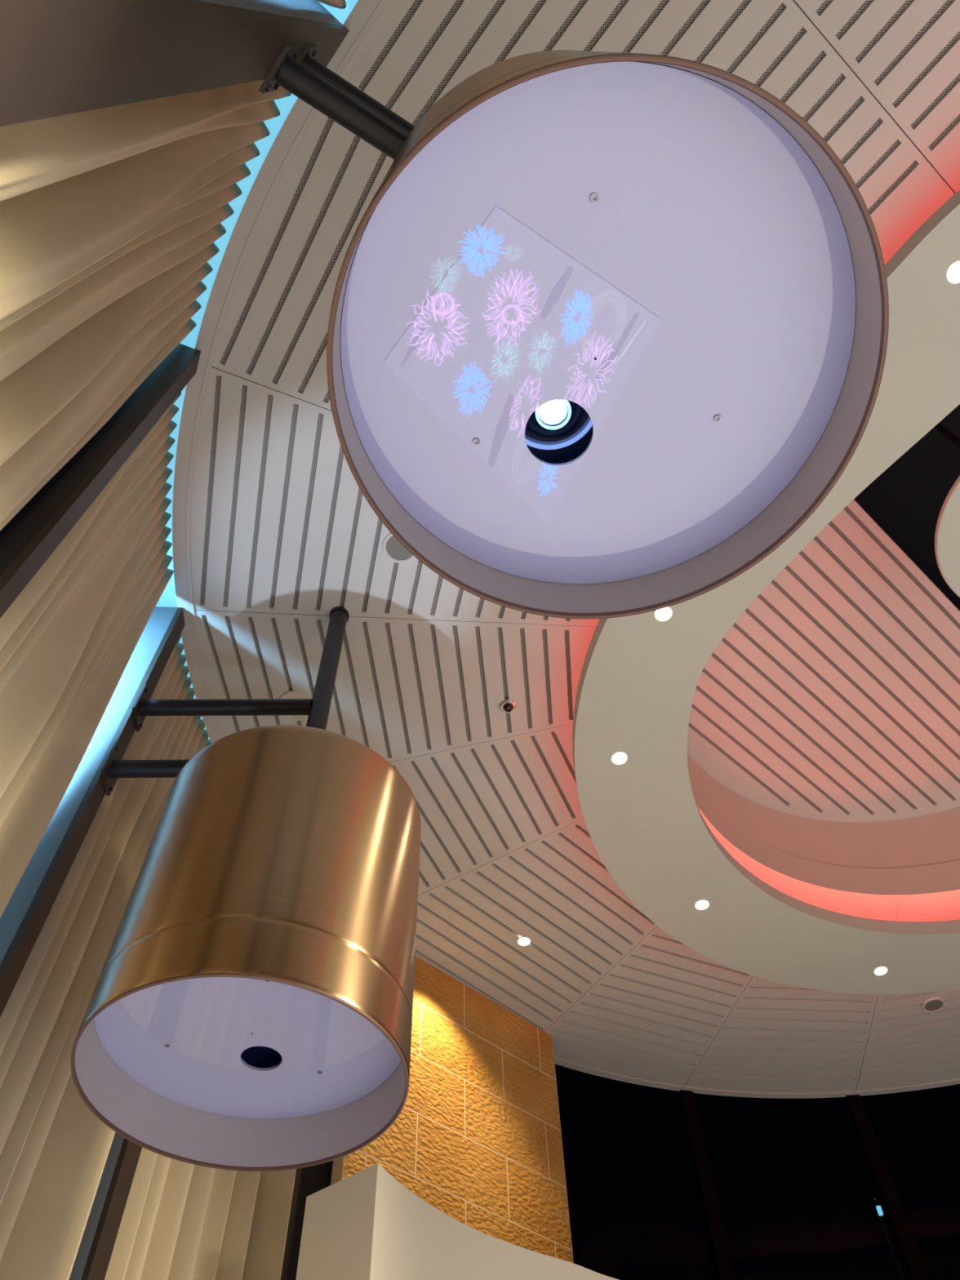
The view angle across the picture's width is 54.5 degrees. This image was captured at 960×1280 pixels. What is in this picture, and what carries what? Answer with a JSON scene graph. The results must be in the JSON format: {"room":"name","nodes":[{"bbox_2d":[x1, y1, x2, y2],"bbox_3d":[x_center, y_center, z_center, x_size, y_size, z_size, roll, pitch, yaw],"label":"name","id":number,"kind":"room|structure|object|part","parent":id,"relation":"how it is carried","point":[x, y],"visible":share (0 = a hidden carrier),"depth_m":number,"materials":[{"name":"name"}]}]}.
{"room":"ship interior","nodes":[
{"label":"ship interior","id":0,"kind":"room"},
{"bbox_2d":[280,1160,333,1279],"bbox_3d":[-0.946,3.351,3.764,0.477,5.174,0.389,-32,-62,18],"label":"wall column","id":1,"kind":"structure","parent":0,"point":[308,1180],"depth_m":4.43,"materials":[{"name":"black"}]},
{"bbox_2d":[330,955,573,1263],"bbox_3d":[-0.081,3.703,4.009,1.664,5.174,0.091,38,-66,-22],"label":"stone wall","id":2,"kind":"structure","parent":0,"point":[476,1135],"depth_m":5.47,"materials":[{"name":"stone"}]},
{"bbox_2d":[295,1163,618,1279],"bbox_3d":[0.544,3.665,2.799,2.801,3.150,0.524,30,-63,-19],"label":"wall partition","id":3,"kind":"structure","parent":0,"point":[366,1224],"depth_m":3.59,"materials":[{"name":"beige paint"}]},
{"bbox_2d":[190,0,959,1093],"bbox_3d":[1.868,0.404,5.065,7.513,0.075,6.404,35,-64,-21],"label":"ceiling","id":4,"kind":"structure","parent":0,"point":[415,52],"depth_m":4.65,"materials":[{"name":"paint"}]},
{"bbox_2d":[172,0,388,742],"bbox_3d":[-0.337,-1.423,3.840,1.513,0.084,7.616,15,-59,-11],"label":"trim","id":5,"kind":"structure","parent":4,"relation":"attached to","point":[363,10],"depth_m":3.84,"materials":[{"name":"paint"}]},
{"bbox_2d":[279,689,311,720],"bbox_3d":[-0.968,0.348,4.910,0.198,0.010,0.198,-1,-57,-1],"label":"ceiling speaker","id":6,"kind":"object","parent":4,"relation":"attached to","point":[295,694],"visible":0.48,"depth_m":4.88,"materials":[{"name":"grey plastic"}]},
{"bbox_2d":[283,693,307,718],"bbox_3d":[-0.968,0.349,4.909,0.164,0.001,0.164,-1,-57,-1],"label":"grille","id":7,"kind":"object","parent":6,"relation":"attached to","point":[285,695],"depth_m":4.88,"materials":[{"name":"paint"}]},
{"bbox_2d":[382,532,414,563],"bbox_3d":[-0.377,-0.441,4.421,0.174,0.010,0.174,-1,-57,-1],"label":"ceiling speaker","id":8,"kind":"object","parent":4,"relation":"attached to","point":[393,548],"visible":0.62,"depth_m":4.43,"materials":[{"name":"grey plastic"}]},
{"bbox_2d":[386,535,413,559],"bbox_3d":[-0.377,-0.440,4.420,0.140,0.001,0.140,-1,-57,-1],"label":"grille","id":9,"kind":"object","parent":8,"relation":"attached to","point":[395,550],"depth_m":4.43,"materials":[{"name":"grey"}]},
{"bbox_2d":[499,698,516,713],"bbox_3d":[0.149,0.358,4.925,0.090,0.042,0.090,-1,-57,-1],"label":"dome camera","id":10,"kind":"object","parent":4,"relation":"attached to","point":[506,705],"visible":1,"depth_m":4.92,"materials":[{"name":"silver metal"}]},
{"bbox_2d":[516,936,531,946],"bbox_3d":[0.281,1.929,5.954,0.093,0.004,0.093,-1,-57,-1],"label":"recessed light","id":11,"kind":"object","parent":4,"relation":"in","point":[524,941],"visible":1,"depth_m":5.95,"materials":[{"name":"white"}]},
{"bbox_2d":[554,1057,959,1098],"bbox_3d":[3.313,2.773,6.609,5.782,0.081,1.256,-13,-58,7],"label":"trim","id":12,"kind":"structure","parent":4,"relation":"attached to","point":[557,1061],"depth_m":6.90,"materials":[{"name":"paint"}]},
{"bbox_2d":[921,997,945,1013],"bbox_3d":[3.111,2.506,6.386,0.156,0.010,0.156,-1,-57,-1],"label":"ceiling speaker","id":13,"kind":"object","parent":4,"relation":"attached to","point":[933,1005],"visible":1,"depth_m":6.38,"materials":[{"name":"grey"}]},
{"bbox_2d":[924,1000,942,1011],"bbox_3d":[3.111,2.507,6.385,0.122,0.001,0.122,-1,-57,-1],"label":"grille","id":14,"kind":"object","parent":13,"relation":"attached to","point":[930,1005],"depth_m":6.39,"materials":[{"name":"grey metal"}]},
{"bbox_2d":[572,189,959,994],"bbox_3d":[2.567,-0.776,3.968,4.187,0.098,7.035,-1,-57,-1],"label":"ceiling","id":15,"kind":"structure","parent":0,"point":[640,674],"depth_m":4.74,"materials":[{"name":"paint"}]},
{"bbox_2d":[610,751,628,764],"bbox_3d":[0.710,0.603,4.743,0.093,0.004,0.093,-1,-57,-1],"label":"recessed light","id":16,"kind":"object","parent":15,"relation":"in","point":[620,758],"visible":1,"depth_m":4.74,"materials":[{"name":"white"}]},
{"bbox_2d":[653,606,673,622],"bbox_3d":[0.844,-0.121,4.284,0.093,0.004,0.093,-1,-57,-1],"label":"recessed light","id":17,"kind":"object","parent":15,"relation":"in","point":[664,615],"visible":0.84,"depth_m":4.29,"materials":[{"name":"white"}]},
{"bbox_2d":[693,898,710,910],"bbox_3d":[1.274,1.520,5.343,0.093,0.004,0.093,-1,-57,-1],"label":"recessed light","id":18,"kind":"object","parent":15,"relation":"in","point":[700,905],"visible":1,"depth_m":5.34,"materials":[{"name":"white"}]},
{"bbox_2d":[872,965,888,975],"bbox_3d":[2.450,2.023,5.692,0.093,0.004,0.093,-1,-57,-1],"label":"recessed light","id":19,"kind":"object","parent":15,"relation":"in","point":[881,971],"visible":1,"depth_m":5.69,"materials":[{"name":"white"}]},
{"bbox_2d":[944,258,959,284],"bbox_3d":[1.796,-1.383,3.501,0.093,0.004,0.093,-1,-57,-1],"label":"recessed light","id":20,"kind":"object","parent":15,"relation":"in","point":[953,274],"visible":1,"depth_m":3.50,"materials":[{"name":"white"}]},
{"bbox_2d":[687,499,959,822],"bbox_3d":[2.120,0.295,5.811,3.198,0.150,1.788,37,-65,-22],"label":"ceiling","id":21,"kind":"structure","parent":0,"point":[834,695],"depth_m":5.74,"materials":[{"name":"paint"}]},
{"bbox_2d":[687,753,959,898],"bbox_3d":[2.599,-0.973,4.822,3.255,1.131,5.418,-1,-57,-1],"label":"cove","id":22,"kind":"structure","parent":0,"point":[917,856],"depth_m":5.97,"materials":[{"name":"beige paint"}]},
{"bbox_2d":[853,404,959,610],"bbox_3d":[4.372,-2.681,5.869,9.600,0.150,9.600,-1,-57,-1],"label":"ceiling","id":23,"kind":"structure","parent":0,"point":[906,500],"depth_m":6.79,"materials":[{"name":"black paint"}]},
{"bbox_2d":[933,422,959,597],"bbox_3d":[2.483,-1.220,5.146,1.000,2.565,1.000,-1,-57,-1],"label":"ceiling disc","id":24,"kind":"object","parent":23,"relation":"hanging from","point":[947,535],"visible":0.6,"depth_m":4.12,"materials":[{"name":"paint"}]},
{"bbox_3d":[2.483,-1.227,5.158,0.036,2.538,0.036,-1,-57,-1],"label":"suspension rod","id":25,"kind":"part","parent":24,"relation":"part of","materials":[{"name":"black metal"}]},
{"bbox_3d":[1.825,1.788,-0.292,13.800,0.090,15.600,-1,-57,-1],"label":"floor","id":26,"kind":"structure","parent":0,"visible":0},
{"bbox_2d":[0,606,185,1017],"bbox_3d":[-1.548,1.267,2.413,0.278,5.164,0.099,2,-58,-3],"label":"steel fin","id":27,"kind":"object","parent":26,"relation":"on","point":[23,919],"visible":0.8,"depth_m":3.38,"materials":[{"name":"metal"}]},
{"bbox_2d":[70,606,421,1171],"bbox_3d":[-0.829,0.542,3.575,1.221,2.474,0.908,-1,-57,-1],"label":"drum","id":28,"kind":"object","parent":27,"relation":"attached to","point":[250,1007],"visible":1,"depth_m":2.73,"materials":[{"name":"brown metal"}]},
{"bbox_3d":[-1.432,0.502,3.625,0.012,0.165,0.126,2,-58,-3],"label":"mounting plate","id":29,"kind":"part","parent":28,"relation":"part of","materials":[{"name":"brown metal"}]},
{"bbox_3d":[-1.440,0.288,3.960,0.012,0.165,0.126,2,-58,-3],"label":"mounting plate","id":30,"kind":"part","parent":28,"relation":"part of","materials":[{"name":"brown metal"}]},
{"bbox_3d":[-1.069,0.501,3.633,0.712,0.070,0.070,0,-57,-1],"label":"arm","id":31,"kind":"part","parent":28,"relation":"part of","materials":[{"name":"black metal"}]},
{"bbox_3d":[-1.077,0.287,3.968,0.712,0.070,0.070,0,-57,-1],"label":"arm","id":32,"kind":"part","parent":28,"relation":"part of","materials":[{"name":"black metal"}]},
{"bbox_3d":[-0.651,1.119,2.672,0.886,0.009,0.886,-1,-57,-1],"label":"panel","id":33,"kind":"part","parent":28,"relation":"part of","materials":[{"name":"blue"}]},
{"bbox_3d":[-0.683,0.269,4.003,0.082,1.464,0.082,-1,-57,-1],"label":"post","id":34,"kind":"part","parent":28,"relation":"part of","materials":[{"name":"black metal"}]},
{"bbox_2d":[0,343,200,617],"bbox_3d":[-1.264,0.176,1.723,0.278,5.164,0.099,18,-60,-12],"label":"steel fin","id":35,"kind":"object","parent":26,"relation":"on","point":[28,540],"visible":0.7,"depth_m":2.75,"materials":[{"name":"brown metal"}]},
{"bbox_2d":[68,1132,142,1279],"bbox_3d":[-1.435,2.273,3.058,0.278,5.164,0.099,-12,-58,6],"label":"steel fin","id":36,"kind":"object","parent":26,"relation":"on","point":[94,1254],"visible":0.02,"depth_m":3.32,"materials":[{"name":"brown metal"}]},
{"bbox_2d":[0,0,349,126],"bbox_3d":[-0.567,-0.801,1.115,0.278,5.164,0.150,35,-64,-21],"label":"steel fin","id":37,"kind":"object","parent":26,"relation":"on","point":[58,57],"visible":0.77,"depth_m":1.24,"materials":[{"name":"brown metal"}]},
{"bbox_2d":[258,44,888,618],"bbox_3d":[0.040,-1.089,2.554,1.188,2.474,0.919,-1,-57,-1],"label":"pendant light","id":38,"kind":"object","parent":37,"relation":"attached to","point":[606,331],"visible":1,"depth_m":1.60,"materials":[{"name":"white metal"}]},
{"bbox_3d":[-0.510,-1.455,2.370,0.012,0.165,0.126,35,-64,-21],"label":"mounting plate","id":39,"kind":"part","parent":38,"relation":"part of","materials":[{"name":"brown metal"}]},
{"bbox_3d":[-0.517,-1.649,2.673,0.012,0.165,0.126,35,-64,-21],"label":"mounting plate","id":40,"kind":"part","parent":38,"relation":"part of","materials":[{"name":"brown metal"}]},
{"bbox_3d":[-0.178,-1.291,2.482,0.758,0.070,0.070,26,-62,-17],"label":"arm","id":41,"kind":"part","parent":38,"relation":"part of","materials":[{"name":"black metal"}]},
{"bbox_3d":[-0.186,-1.485,2.785,0.758,0.070,0.070,26,-62,-17],"label":"arm","id":42,"kind":"part","parent":38,"relation":"part of","materials":[{"name":"black metal"}]},
{"bbox_3d":[0.138,-0.437,1.769,0.057,0.004,0.057,-1,-57,-1],"label":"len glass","id":43,"kind":"part","parent":38,"relation":"part of","materials":[{"name":"white glass"}]},
{"bbox_2d":[677,1089,734,1279],"bbox_3d":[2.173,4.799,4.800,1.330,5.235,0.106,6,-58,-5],"label":"mullion","id":44,"kind":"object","parent":26,"relation":"on","point":[716,1237],"depth_m":6.28,"materials":[{"name":"black metal"}]},
{"bbox_2d":[844,1094,929,1279],"bbox_3d":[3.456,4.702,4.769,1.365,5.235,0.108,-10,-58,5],"label":"mullion","id":45,"kind":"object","parent":26,"relation":"on","point":[913,1262],"depth_m":6.37,"materials":[{"name":"black metal"}]},
{"bbox_3d":[-0.217,0.018,1.831,3.149,5.475,7.471,-1,-57,-1],"label":"wall","id":46,"kind":"structure","parent":0,"visible":0},
{"bbox_2d":[0,391,182,918],"bbox_3d":[-1.433,0.640,2.124,0.268,5.257,1.092,10,-58,-8],"label":"curtain","id":47,"kind":"object","parent":46,"relation":"hanging from","point":[68,640],"visible":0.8,"depth_m":3.28,"materials":[{"name":"fabric"}]},
{"bbox_2d":[0,633,211,1279],"bbox_3d":[-1.523,1.697,2.797,0.263,5.257,0.999,-5,-57,2],"label":"curtain","id":48,"kind":"object","parent":46,"relation":"hanging from","point":[54,1150],"visible":0.5,"depth_m":3.31,"materials":[{"name":"fabric"}]},
{"bbox_2d":[0,79,291,530],"bbox_3d":[-0.986,-0.388,1.478,0.268,5.257,1.164,27,-62,-17],"label":"curtain","id":49,"kind":"object","parent":46,"relation":"hanging from","point":[111,218],"visible":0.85,"depth_m":2.32,"materials":[{"name":"fabric"}]},
{"bbox_2d":[104,1146,296,1279],"bbox_3d":[-1.220,2.700,3.445,0.270,5.257,1.072,-25,-60,14],"label":"curtain","id":50,"kind":"object","parent":46,"relation":"hanging from","point":[181,1220],"visible":0.14,"depth_m":3.95,"materials":[{"name":"fabric"}]},
{"bbox_2d":[155,0,358,739],"bbox_3d":[-0.535,-1.598,3.987,1.686,0.030,7.844,16,-59,-11],"label":"light strip","id":51,"kind":"object","parent":46,"relation":"attached to","point":[168,598],"visible":0.02,"depth_m":3.91,"materials":[{"name":"blue plastic"}]},
{"bbox_2d":[315,0,346,8],"bbox_3d":[-0.155,-1.269,0.935,0.243,5.257,1.099,34,-64,-21],"label":"curtain","id":52,"kind":"object","parent":46,"relation":"hanging from","point":[340,4],"visible":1,"depth_m":3.15,"materials":[{"name":"fabric"}]},
{"label":"outside","id":53,"kind":"structure","parent":0,"visible":0},
{"bbox_3d":[3.026,10.783,5.412,27.000,0.060,12.000,-1,-57,-1],"label":"ground","id":54,"kind":"structure","parent":53,"visible":0},
{"bbox_2d":[872,1197,904,1279],"bbox_3d":[3.661,6.617,6.133,0.038,5.614,0.106,-1,-57,-1],"label":"lamp","id":55,"kind":"object","parent":54,"relation":"on","point":[879,1212],"visible":1,"depth_m":8.25,"materials":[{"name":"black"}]}
]}

